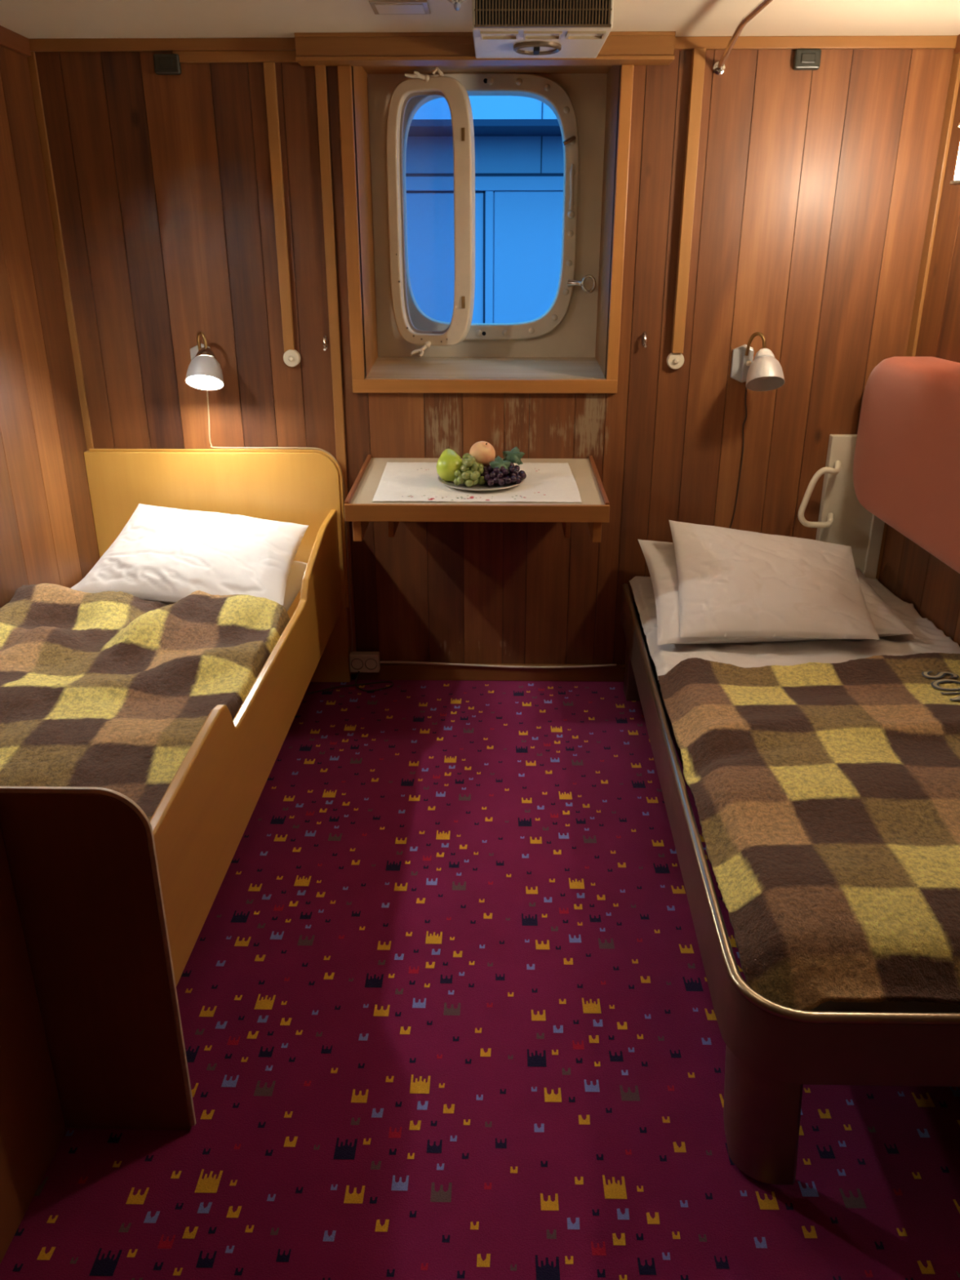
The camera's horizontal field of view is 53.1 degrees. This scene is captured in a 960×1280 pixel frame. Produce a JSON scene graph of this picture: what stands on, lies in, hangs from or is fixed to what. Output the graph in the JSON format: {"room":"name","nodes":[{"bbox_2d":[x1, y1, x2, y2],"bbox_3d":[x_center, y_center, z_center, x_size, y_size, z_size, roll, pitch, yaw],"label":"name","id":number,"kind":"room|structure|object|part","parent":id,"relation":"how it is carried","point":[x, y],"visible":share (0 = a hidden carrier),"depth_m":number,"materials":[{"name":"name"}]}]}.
{"room":"ship interior","nodes":[
{"label":"ship interior","id":0,"kind":"room"},
{"bbox_2d":[0,45,99,608],"bbox_3d":[-1.422,-0.115,1.489,0.030,2.108,3.904,0,22,1],"label":"wall","id":1,"kind":"structure","parent":0,"point":[48,535],"depth_m":2.96,"materials":[{"name":"brown wood"}]},
{"bbox_2d":[0,25,31,57],"bbox_3d":[-1.398,-1.068,1.097,0.018,0.048,3.884,0,22,1],"label":"trim","id":2,"kind":"structure","parent":1,"relation":"attached to","point":[11,40],"depth_m":2.81,"materials":[{"name":"brown wood"}]},
{"bbox_2d":[0,677,959,1279],"bbox_3d":[-0.003,0.905,1.856,2.910,0.061,3.974,0,22,1],"label":"floor","id":3,"kind":"structure","parent":0,"point":[446,1011],"depth_m":1.91,"materials":[{"name":"carpet"}]},
{"bbox_2d":[0,826,66,1263],"bbox_3d":[-1.088,0.128,0.958,0.633,2.050,0.948,0,22,1],"label":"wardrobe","id":4,"kind":"object","parent":3,"relation":"on","point":[33,1128],"visible":1,"depth_m":1.59,"materials":[{"name":"brown wood"}]},
{"bbox_2d":[0,448,351,1129],"bbox_3d":[-0.945,0.117,2.563,0.893,0.879,2.038,0,22,1],"label":"wooden bed","id":5,"kind":"object","parent":3,"relation":"on","point":[114,903],"visible":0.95,"depth_m":1.74,"materials":[{"name":"yellow wood"}]},
{"bbox_3d":[-0.966,0.569,1.658,0.862,0.713,0.020,0,22,1],"label":"footboard","id":6,"kind":"part","parent":5,"relation":"part of","materials":[{"name":"brown wood"}]},
{"bbox_2d":[70,560,307,612],"bbox_3d":[-0.984,0.101,2.554,0.776,0.116,1.945,0,22,1],"label":"mattress","id":7,"kind":"object","parent":5,"relation":"on","point":[294,584],"visible":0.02,"depth_m":3.17,"materials":[{"name":"white fabric"}]},
{"bbox_2d":[0,582,290,820],"bbox_3d":[-0.961,0.115,2.266,0.830,0.100,1.426,0,22,1],"label":"blanket","id":8,"kind":"object","parent":7,"relation":"on","point":[110,690],"visible":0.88,"depth_m":2.33,"materials":[{"name":"fabric"}]},
{"bbox_2d":[74,503,308,605],"bbox_3d":[-0.897,-0.260,3.045,0.707,0.192,0.665,0,22,1],"label":"pillow","id":9,"kind":"object","parent":7,"relation":"on","point":[162,554],"visible":0.89,"depth_m":2.98,"materials":[{"name":"white fabric"}]},
{"bbox_3d":[-0.933,-0.251,3.497,0.883,0.868,0.031,0,22,1],"label":"headboard","id":10,"kind":"part","parent":5,"relation":"part of","materials":[{"name":"yellow wood"}]},
{"bbox_2d":[306,671,393,694],"bbox_3d":[-0.482,0.156,3.571,0.320,0.055,0.076,-3,22,-7],"label":"loose cable","id":11,"kind":"object","parent":3,"relation":"on","point":[392,682],"visible":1,"depth_m":3.59,"materials":[{"name":"brown plastic"}]},
{"bbox_2d":[621,583,959,1184],"bbox_3d":[0.921,0.379,2.551,0.987,0.400,2.135,0,22,1],"label":"bed","id":12,"kind":"object","parent":3,"relation":"on","point":[773,1049],"visible":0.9,"depth_m":1.59,"materials":[{"name":"brown wood"}]},
{"bbox_3d":[0.571,0.079,3.474,0.080,0.272,0.090,0,22,1],"label":"leg","id":13,"kind":"part","parent":12,"relation":"part of","materials":[{"name":"wood"}]},
{"bbox_3d":[0.471,0.811,1.643,0.065,0.250,0.148,-20,29,-41],"label":"leg","id":14,"kind":"part","parent":12,"relation":"part of","materials":[{"name":"wood"}]},
{"bbox_3d":[0.949,0.208,2.523,0.929,0.070,2.098,0,22,1],"label":"mattress","id":15,"kind":"object","parent":12,"relation":"on","visible":0},
{"bbox_2d":[629,576,959,679],"bbox_3d":[0.961,-0.069,3.063,0.918,0.055,0.884,0,22,1],"label":"sheet","id":16,"kind":"object","parent":15,"relation":"on","point":[926,637],"visible":0.27,"depth_m":2.84,"materials":[{"name":"white fabric"}]},
{"bbox_2d":[637,539,914,644],"bbox_3d":[0.936,-0.144,3.095,0.850,0.198,0.717,0,22,1],"label":"pillow","id":17,"kind":"object","parent":16,"relation":"on","point":[660,556],"visible":0.3,"depth_m":2.94,"materials":[{"name":"white fabric"}]},
{"bbox_2d":[668,520,879,639],"bbox_3d":[0.930,-0.199,3.028,0.694,0.208,0.639,0,22,1],"label":"pillow","id":18,"kind":"object","parent":17,"relation":"on","point":[733,583],"visible":1,"depth_m":2.91,"materials":[{"name":"white fabric"}]},
{"bbox_2d":[657,652,959,1010],"bbox_3d":[0.924,0.316,2.127,0.960,0.128,1.340,0,22,1],"label":"blanket","id":19,"kind":"object","parent":15,"relation":"on","point":[826,795],"visible":1,"depth_m":1.93,"materials":[{"name":"fabric"}]},
{"bbox_2d":[0,0,959,38],"bbox_3d":[-0.003,-1.094,1.057,2.910,0.030,3.974,0,22,1],"label":"ceiling","id":20,"kind":"structure","parent":0,"point":[29,19],"depth_m":2.63,"materials":[{"name":"paint"}]},
{"bbox_2d":[368,0,430,14],"bbox_3d":[-0.209,-1.657,2.516,0.150,0.008,0.130,0,22,1],"label":"label holder","id":21,"kind":"object","parent":20,"relation":"attached to","point":[379,6],"visible":1,"depth_m":2.49,"materials":[{"name":"beige plastic"}]},
{"bbox_2d":[447,0,466,10],"bbox_3d":[-0.063,-1.588,2.383,0.045,0.037,0.081,-7,23,-16],"label":"sprinkler head","id":22,"kind":"object","parent":20,"relation":"attached to","point":[457,3],"visible":1,"depth_m":2.37},
{"bbox_3d":[-0.057,-1.586,2.398,0.019,0.022,0.061,0,22,1],"label":"glass bulb","id":23,"kind":"part","parent":22,"relation":"part of","materials":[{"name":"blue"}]},
{"bbox_2d":[471,0,613,58],"bbox_3d":[0.161,-1.653,2.614,0.356,0.088,0.446,0,22,1],"label":"air vent","id":24,"kind":"object","parent":20,"relation":"attached to","point":[502,28],"visible":1,"depth_m":2.43,"materials":[{"name":"beige plastic"}]},
{"bbox_3d":[0.156,-1.624,2.644,0.016,0.012,0.060,0,22,1],"label":"dial knob","id":25,"kind":"part","parent":24,"relation":"part of","materials":[{"name":"black"}]},
{"bbox_2d":[474,0,611,27],"bbox_3d":[0.158,-1.580,2.409,0.344,0.072,0.011,0,22,1],"label":"grille","id":26,"kind":"object","parent":24,"relation":"attached to","point":[487,13],"depth_m":2.41,"materials":[{"name":"brown"}]},
{"bbox_2d":[712,0,773,75],"bbox_3d":[0.682,-1.175,1.432,0.065,0.099,3.154,0,22,1],"label":"rod","id":27,"kind":"object","parent":20,"relation":"attached to","point":[718,68],"visible":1,"depth_m":2.55,"materials":[{"name":"silver metal"}]},
{"bbox_2d":[35,48,954,677],"bbox_3d":[0.030,-0.837,3.294,2.850,2.108,0.030,0,22,1],"label":"wall","id":28,"kind":"structure","parent":0,"point":[814,188],"depth_m":3.17,"materials":[{"name":"brown wood"}]},
{"bbox_2d":[27,51,93,450],"bbox_3d":[-1.364,-0.832,3.297,0.022,2.056,0.012,0,22,1],"label":"trim","id":29,"kind":"structure","parent":28,"relation":"attached to","point":[32,61],"depth_m":3.11,"materials":[{"name":"brown wood"}]},
{"bbox_2d":[153,53,181,75],"bbox_3d":[-0.950,-1.748,2.915,0.078,0.054,0.028,0,22,1],"label":"junction box","id":30,"kind":"object","parent":28,"relation":"attached to","point":[164,64],"visible":1,"depth_m":2.90,"materials":[{"name":"grey plastic"}]},
{"bbox_2d":[172,50,297,62],"bbox_3d":[-0.739,-1.768,2.911,0.383,0.030,0.014,0,22,1],"label":"trim","id":31,"kind":"structure","parent":28,"relation":"attached to","point":[185,56],"depth_m":2.90,"materials":[{"name":"brown wood"}]},
{"bbox_2d":[185,331,353,652],"bbox_3d":[-0.718,-0.466,3.360,0.496,1.172,0.213,-3,22,-6],"label":"wall lamp","id":32,"kind":"object","parent":28,"relation":"attached to","point":[204,371],"depth_m":3.15,"materials":[{"name":"grey metal"}]},
{"bbox_3d":[-0.942,-0.935,3.239,0.067,0.124,0.030,0,22,1],"label":"wall plate","id":33,"kind":"part","parent":32,"relation":"part of","materials":[{"name":"grey metal"}]},
{"bbox_3d":[-0.898,-0.868,3.129,0.121,0.116,0.125,0,22,1],"label":"lamp shade","id":34,"kind":"part","parent":32,"relation":"part of","materials":[{"name":"white metal"}]},
{"bbox_3d":[-0.898,-0.862,3.134,0.052,0.052,0.052,0,22,1],"label":"bulb","id":35,"kind":"part","parent":32,"relation":"part of","materials":[{"name":"white glass"}]},
{"bbox_3d":[-0.710,-0.413,3.436,0.469,1.017,0.027,1,22,2],"label":"lamp cord","id":36,"kind":"part","parent":32,"relation":"part of","materials":[{"name":"white plastic"}]},
{"bbox_2d":[262,62,294,351],"bbox_3d":[-0.640,-1.361,3.071,0.034,0.846,0.016,0,22,1],"label":"trim","id":37,"kind":"structure","parent":28,"relation":"attached to","point":[269,72],"depth_m":3.05,"materials":[{"name":"brown wood"}]},
{"bbox_2d":[283,349,300,367],"bbox_3d":[-0.634,-0.947,3.228,0.057,0.057,0.032,0,22,1],"label":"button","id":38,"kind":"object","parent":28,"relation":"attached to","point":[291,358],"visible":1,"depth_m":3.22,"materials":[{"name":"beige plastic"}]},
{"bbox_3d":[-0.634,-0.943,3.218,0.018,0.018,0.011,0,22,1],"label":"push knob","id":39,"kind":"part","parent":38,"relation":"part of","materials":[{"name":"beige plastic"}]},
{"bbox_2d":[322,334,328,351],"bbox_3d":[-0.519,-0.993,3.208,0.018,0.049,0.033,0,22,1],"label":"coat hook","id":40,"kind":"object","parent":28,"relation":"attached to","point":[325,341],"visible":1,"depth_m":3.21,"materials":[{"name":"silver metal"}]},
{"bbox_2d":[314,65,356,674],"bbox_3d":[-0.486,-0.812,3.289,0.032,2.026,0.014,0,22,1],"label":"trim","id":41,"kind":"structure","parent":28,"relation":"attached to","point":[320,70],"depth_m":3.15,"materials":[{"name":"brown wood"}]},
{"bbox_2d":[349,651,380,672],"bbox_3d":[-0.433,0.083,3.608,0.110,0.072,0.042,0,22,1],"label":"power socket","id":42,"kind":"object","parent":28,"relation":"attached to","point":[362,661],"visible":1,"depth_m":3.59,"materials":[{"name":"beige plastic"}]},
{"bbox_2d":[351,658,363,669],"bbox_3d":[-0.459,0.088,3.595,0.046,0.046,0.014,0,22,1],"label":"outlet","id":43,"kind":"object","parent":42,"relation":"attached to","point":[356,664],"depth_m":3.59,"materials":[{"name":"white plastic"}]},
{"bbox_2d":[364,658,377,670],"bbox_3d":[-0.407,0.088,3.595,0.046,0.046,0.014,0,22,1],"label":"outlet","id":44,"kind":"object","parent":42,"relation":"attached to","point":[370,664],"depth_m":3.59,"materials":[{"name":"white"}]},
{"bbox_2d":[343,454,609,542],"bbox_3d":[-0.005,-0.446,3.121,0.784,0.200,0.582,0,22,1],"label":"table","id":45,"kind":"object","parent":28,"relation":"attached to","point":[594,508],"visible":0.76,"depth_m":2.85,"materials":[{"name":"laminate"}]},
{"bbox_3d":[-0.391,-0.508,3.110,0.012,0.076,0.568,0,22,1],"label":"rail","id":46,"kind":"part","parent":45,"relation":"part of","materials":[{"name":"brown wood"}]},
{"bbox_2d":[371,462,582,502],"bbox_3d":[-0.007,-0.510,3.082,0.634,0.027,0.467,0,22,1],"label":"table runner","id":47,"kind":"object","parent":45,"relation":"on","point":[415,482],"visible":0.76,"depth_m":3.00,"materials":[{"name":"fabric"}]},
{"bbox_2d":[437,475,524,490],"bbox_3d":[0.004,-0.512,3.058,0.278,0.027,0.278,0,22,1],"label":"plate","id":48,"kind":"object","parent":47,"relation":"on","point":[485,486],"visible":0.34,"depth_m":2.99,"materials":[{"name":"white ceramic"}]},
{"bbox_2d":[435,446,462,481],"bbox_3d":[-0.093,-0.549,3.023,0.089,0.102,0.097,0,22,1],"label":"pear","id":49,"kind":"object","parent":48,"relation":"on","point":[449,461],"visible":0.91,"depth_m":2.99,"materials":[{"name":"green food"}]},
{"bbox_2d":[453,453,485,487],"bbox_3d":[-0.030,-0.538,3.012,0.102,0.091,0.152,0,22,1],"label":"grape bunch","id":50,"kind":"object","parent":48,"relation":"on","point":[472,470],"visible":1,"depth_m":2.97,"materials":[{"name":"green food"}]},
{"bbox_2d":[480,446,526,486],"bbox_3d":[0.069,-0.548,3.028,0.159,0.098,0.175,0,22,1],"label":"grape bunch","id":51,"kind":"object","parent":48,"relation":"on","point":[500,471],"visible":0.98,"depth_m":3.00,"materials":[{"name":"purple food"}]},
{"bbox_2d":[469,440,495,466],"bbox_3d":[0.008,-0.590,3.049,0.083,0.081,0.082,0,22,1],"label":"peach","id":52,"kind":"object","parent":51,"relation":"on","point":[484,453],"visible":0.76,"depth_m":3.02,"materials":[{"name":"brown food"}]},
{"bbox_3d":[-0.010,-0.376,2.843,0.784,0.052,0.014,0,22,1],"label":"rail","id":53,"kind":"part","parent":45,"relation":"part of","materials":[{"name":"brown wood"}]},
{"bbox_3d":[0.381,-0.504,3.099,0.012,0.076,0.568,0,22,1],"label":"rail","id":54,"kind":"part","parent":45,"relation":"part of","materials":[{"name":"brown wood"}]},
{"bbox_2d":[293,31,675,66],"bbox_3d":[0.014,-1.760,2.858,1.119,0.074,0.096,0,22,1],"label":"trim","id":55,"kind":"structure","parent":28,"relation":"attached to","point":[646,47],"depth_m":2.83,"materials":[{"name":"brown wood"}]},
{"bbox_2d":[337,64,634,393],"bbox_3d":[0.020,-1.410,3.304,0.897,1.028,0.518,0,22,1],"label":"window","id":56,"kind":"structure","parent":28,"relation":"in","point":[563,349],"depth_m":3.32,"materials":[{"name":"brown wood"}]},
{"bbox_3d":[-0.170,-1.471,3.346,0.314,0.854,0.044,7,23,18],"label":"sash","id":57,"kind":"part","parent":56,"relation":"part of","materials":[{"name":"beige paint"}]},
{"bbox_3d":[0.016,-0.861,3.256,0.897,0.045,0.022,0,22,1],"label":"frame","id":58,"kind":"part","parent":56,"relation":"part of","materials":[{"name":"brown wood"}]},
{"bbox_3d":[0.021,-0.966,3.438,0.817,0.054,0.398,0,22,1],"label":"sill","id":59,"kind":"part","parent":56,"relation":"part of","materials":[{"name":"brown wood"}]},
{"bbox_3d":[0.025,-1.499,3.493,0.857,1.003,0.100,0,22,1],"label":"hull plate","id":60,"kind":"part","parent":56,"relation":"part of","materials":[{"name":"beige paint"}]},
{"bbox_3d":[0.302,-1.716,3.302,0.049,0.034,0.044,-6,23,-15],"label":"turn handle","id":61,"kind":"part","parent":56,"relation":"part of","materials":[{"name":"brown metal"}]},
{"bbox_2d":[356,662,625,681],"bbox_3d":[0.029,0.122,3.650,2.810,0.062,0.024,0,22,1],"label":"baseboard","id":62,"kind":"structure","parent":28,"relation":"attached to","point":[387,671],"depth_m":3.64,"materials":[{"name":"brown wood"}]},
{"bbox_2d":[28,35,957,52],"bbox_3d":[0.029,-1.792,2.885,2.810,0.032,0.020,0,22,1],"label":"trim","id":63,"kind":"structure","parent":28,"relation":"attached to","point":[948,42],"depth_m":2.87,"materials":[{"name":"brown wood"}]},
{"bbox_2d":[379,661,616,668],"bbox_3d":[0.069,0.094,3.619,0.891,0.027,0.012,0,22,1],"label":"cable","id":64,"kind":"object","parent":28,"relation":"attached to","point":[388,662],"visible":1,"depth_m":3.62,"materials":[{"name":"beige plastic"}]},
{"bbox_2d":[641,331,647,347],"bbox_3d":[0.548,-0.997,3.188,0.018,0.049,0.033,0,22,1],"label":"coat hook","id":65,"kind":"object","parent":28,"relation":"attached to","point":[644,337],"visible":1,"depth_m":3.19,"materials":[{"name":"silver metal"}]},
{"bbox_2d":[666,352,684,368],"bbox_3d":[0.655,-0.934,3.211,0.057,0.057,0.032,0,22,1],"label":"button","id":66,"kind":"object","parent":28,"relation":"attached to","point":[674,361],"visible":1,"depth_m":3.21,"materials":[{"name":"beige plastic"}]},
{"bbox_3d":[0.655,-0.930,3.201,0.018,0.018,0.011,0,22,1],"label":"push knob","id":67,"kind":"part","parent":66,"relation":"part of","materials":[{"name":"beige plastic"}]},
{"bbox_2d":[671,48,706,353],"bbox_3d":[0.657,-1.364,3.039,0.036,0.876,0.030,0,22,1],"label":"trim","id":68,"kind":"structure","parent":28,"relation":"attached to","point":[698,60],"depth_m":3.02,"materials":[{"name":"brown wood"}]},
{"bbox_2d":[729,332,784,528],"bbox_3d":[0.916,-0.675,3.221,0.121,0.680,0.213,-3,22,-6],"label":"wall lamp","id":69,"kind":"object","parent":28,"relation":"attached to","point":[765,373],"depth_m":3.15,"materials":[{"name":"grey metal"}]},
{"bbox_3d":[0.902,-0.640,3.336,0.023,0.529,0.006,0,22,1],"label":"lamp cord","id":70,"kind":"part","parent":69,"relation":"part of","materials":[{"name":"plastic"}]},
{"bbox_3d":[0.878,-0.924,3.212,0.067,0.124,0.030,0,22,1],"label":"wall plate","id":71,"kind":"part","parent":69,"relation":"part of","materials":[{"name":"grey metal"}]},
{"bbox_2d":[746,360,751,365],"bbox_3d":[0.893,-0.919,3.190,0.018,0.018,0.018,0,22,1],"label":"switch","id":72,"kind":"object","parent":69,"relation":"attached to","point":[748,362],"depth_m":3.18,"materials":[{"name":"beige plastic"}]},
{"bbox_3d":[0.922,-0.857,3.102,0.121,0.116,0.125,0,22,1],"label":"lamp shade","id":73,"kind":"part","parent":69,"relation":"part of","materials":[{"name":"white metal"}]},
{"bbox_2d":[792,48,821,70],"bbox_3d":[0.983,-1.743,2.883,0.078,0.054,0.028,0,22,1],"label":"junction box","id":74,"kind":"object","parent":28,"relation":"attached to","point":[803,59],"visible":1,"depth_m":2.87,"materials":[{"name":"grey plastic"}]},
{"bbox_2d":[797,434,884,578],"bbox_3d":[1.261,-0.444,3.357,0.321,0.530,0.104,0,22,1],"label":"grab handle","id":75,"kind":"object","parent":28,"relation":"attached to","point":[842,520],"visible":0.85,"depth_m":3.37,"materials":[{"name":"beige metal"}]},
{"bbox_3d":[1.177,-0.497,3.303,0.149,0.225,0.058,-8,23,-19],"label":"handle","id":76,"kind":"part","parent":75,"relation":"part of","materials":[{"name":"beige plastic"}]},
{"bbox_2d":[879,82,959,646],"bbox_3d":[1.418,-0.098,1.446,0.030,2.108,3.904,0,22,1],"label":"wall","id":77,"kind":"structure","parent":0,"point":[911,573],"depth_m":2.99,"materials":[{"name":"brown wood"}]},
{"bbox_2d":[853,356,959,573],"bbox_3d":[1.326,-0.271,2.144,0.172,0.500,2.425,0,22,1],"label":"backrest cushion","id":78,"kind":"object","parent":77,"relation":"attached to","point":[906,464],"visible":1,"depth_m":2.79,"materials":[{"name":"fabric"}]},
{"bbox_2d":[875,48,959,581],"bbox_3d":[1.428,-0.808,3.238,0.012,2.056,0.050,0,22,1],"label":"trim","id":79,"kind":"structure","parent":77,"relation":"attached to","point":[954,80],"depth_m":3.01,"materials":[{"name":"brown wood"}]},
{"bbox_2d":[950,122,959,185],"bbox_3d":[1.298,-1.182,2.370,0.250,0.175,0.120,0,22,1],"label":"wall lamp","id":80,"kind":"object","parent":77,"relation":"attached to","point":[957,178],"visible":1,"depth_m":2.38,"materials":[{"name":"white ceramic"}]},
{"bbox_3d":[1.233,-1.139,2.388,0.116,0.007,0.116,0,22,1],"label":"lamp shade","id":81,"kind":"part","parent":80,"relation":"part of","materials":[{"name":"beige plastic"}]},
{"bbox_3d":[1.233,-1.199,2.364,0.100,0.120,0.100,0,22,1],"label":"opal glass","id":82,"kind":"part","parent":80,"relation":"part of","materials":[{"name":"white glass"}]},
{"bbox_2d":[954,34,959,53],"bbox_3d":[1.393,-1.051,1.055,0.018,0.048,3.884,0,22,1],"label":"trim","id":83,"kind":"structure","parent":77,"relation":"attached to","point":[957,43],"depth_m":2.84,"materials":[{"name":"brown wood"}]},
{"label":"outside","id":84,"kind":"structure","parent":0,"visible":0},
{"bbox_2d":[405,95,563,323],"bbox_3d":[0.094,-1.875,5.469,6.000,2.820,0.650,0,22,1],"label":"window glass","id":85,"kind":"object","parent":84,"point":[518,145],"visible":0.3,"depth_m":5.38,"materials":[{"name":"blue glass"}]},
{"bbox_3d":[1.088,-1.612,5.685,2.016,1.900,0.012,0,22,1],"label":"door","id":86,"kind":"part","parent":85,"relation":"part of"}
]}

